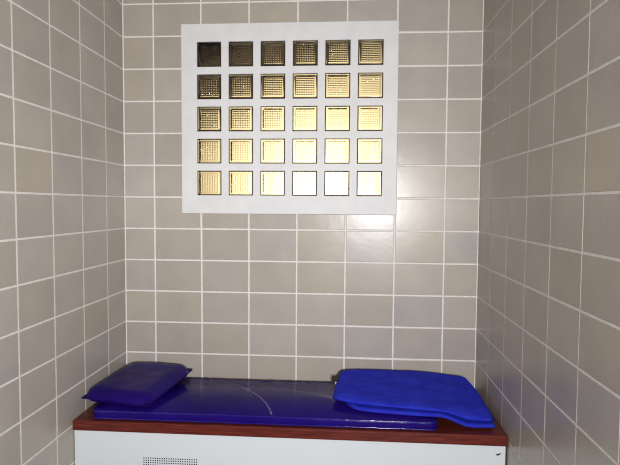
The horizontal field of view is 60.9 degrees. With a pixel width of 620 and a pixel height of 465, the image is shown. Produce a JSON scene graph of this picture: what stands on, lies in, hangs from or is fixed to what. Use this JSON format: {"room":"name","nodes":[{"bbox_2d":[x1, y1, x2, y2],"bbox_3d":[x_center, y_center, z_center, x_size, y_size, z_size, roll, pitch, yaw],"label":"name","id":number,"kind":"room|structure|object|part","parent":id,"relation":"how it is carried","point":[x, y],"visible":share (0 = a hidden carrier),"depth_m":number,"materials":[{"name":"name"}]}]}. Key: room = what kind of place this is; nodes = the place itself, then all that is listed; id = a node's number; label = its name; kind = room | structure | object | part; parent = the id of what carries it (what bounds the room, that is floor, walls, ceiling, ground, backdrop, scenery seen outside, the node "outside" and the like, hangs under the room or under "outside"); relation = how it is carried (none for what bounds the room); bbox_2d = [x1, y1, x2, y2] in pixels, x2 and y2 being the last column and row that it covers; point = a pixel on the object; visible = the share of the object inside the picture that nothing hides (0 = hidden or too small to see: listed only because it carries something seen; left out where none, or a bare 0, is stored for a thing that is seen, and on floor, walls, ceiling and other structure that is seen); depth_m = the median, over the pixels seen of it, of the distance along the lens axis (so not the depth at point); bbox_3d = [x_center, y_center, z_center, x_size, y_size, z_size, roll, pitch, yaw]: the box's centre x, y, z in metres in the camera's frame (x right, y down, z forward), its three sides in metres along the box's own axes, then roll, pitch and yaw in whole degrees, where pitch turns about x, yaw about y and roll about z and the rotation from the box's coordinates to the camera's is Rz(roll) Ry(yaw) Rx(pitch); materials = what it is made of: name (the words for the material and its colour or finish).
{"room":"prison interior","nodes":[
{"label":"prison interior","id":0,"kind":"room"},
{"bbox_2d":[0,0,125,464],"bbox_3d":[-1.388,-0.009,1.069,0.090,3.000,4.620,1,3,4],"label":"wall","id":1,"kind":"structure","parent":0,"point":[63,297],"depth_m":2.58,"materials":[{"name":"beige tile"}]},
{"bbox_2d":[122,0,483,387],"bbox_3d":[-0.073,-0.118,3.334,2.395,3.000,0.090,1,3,4],"label":"wall","id":2,"kind":"structure","parent":0,"point":[266,297],"depth_m":3.29,"materials":[{"name":"beige tile"}]},
{"bbox_2d":[181,20,398,214],"bbox_3d":[-0.132,-0.702,3.298,1.340,1.172,0.094,1,3,4],"label":"window","id":3,"kind":"structure","parent":2,"relation":"in","point":[278,117],"depth_m":3.25,"materials":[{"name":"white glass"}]},
{"bbox_2d":[475,0,619,464],"bbox_3d":[0.910,0.015,0.908,0.090,3.000,4.620,1,3,4],"label":"wall","id":4,"kind":"structure","parent":0,"point":[548,334],"depth_m":2.06,"materials":[{"name":"beige tile"}]},
{"bbox_3d":[-0.249,1.551,1.069,2.395,0.100,4.800,1,3,4],"label":"floor","id":5,"kind":"structure","parent":0,"visible":0},
{"bbox_2d":[73,402,507,464],"bbox_3d":[-0.109,1.184,3.015,2.213,0.430,0.684,1,3,4],"label":"bench","id":6,"kind":"object","parent":5,"relation":"on","point":[97,441],"visible":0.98,"depth_m":2.69,"materials":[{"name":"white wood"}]},
{"bbox_2d":[140,455,200,464],"bbox_3d":[-0.724,1.230,2.745,0.322,0.150,0.021,1,3,4],"label":"vent grille","id":7,"kind":"object","parent":6,"relation":"attached to","point":[144,459],"depth_m":2.73,"materials":[{"name":"white metal"}]},
{"bbox_2d":[93,378,437,430],"bbox_3d":[-0.232,0.945,2.961,1.794,0.051,0.551,1,3,4],"label":"mattress","id":8,"kind":"object","parent":6,"relation":"on","point":[289,403],"visible":0.65,"depth_m":2.78,"materials":[{"name":"blue plastic"}]},
{"bbox_2d":[81,362,192,406],"bbox_3d":[-0.986,0.863,3.048,0.418,0.089,0.588,1,3,11],"label":"pillow","id":9,"kind":"object","parent":8,"relation":"on","point":[137,384],"visible":1,"depth_m":2.92,"materials":[{"name":"blue plastic"}]},
{"bbox_2d":[332,369,494,427],"bbox_3d":[0.541,0.906,2.949,0.823,0.120,0.574,1,3,4],"label":"blanket","id":10,"kind":"object","parent":8,"relation":"on","point":[454,398],"visible":1,"depth_m":2.83,"materials":[{"name":"blue fabric"}]},
{"bbox_3d":[-0.134,1.228,2.701,2.203,0.375,0.019,1,3,4],"label":"panel","id":11,"kind":"part","parent":6,"relation":"part of","materials":[{"name":"white laminate"}]}
]}

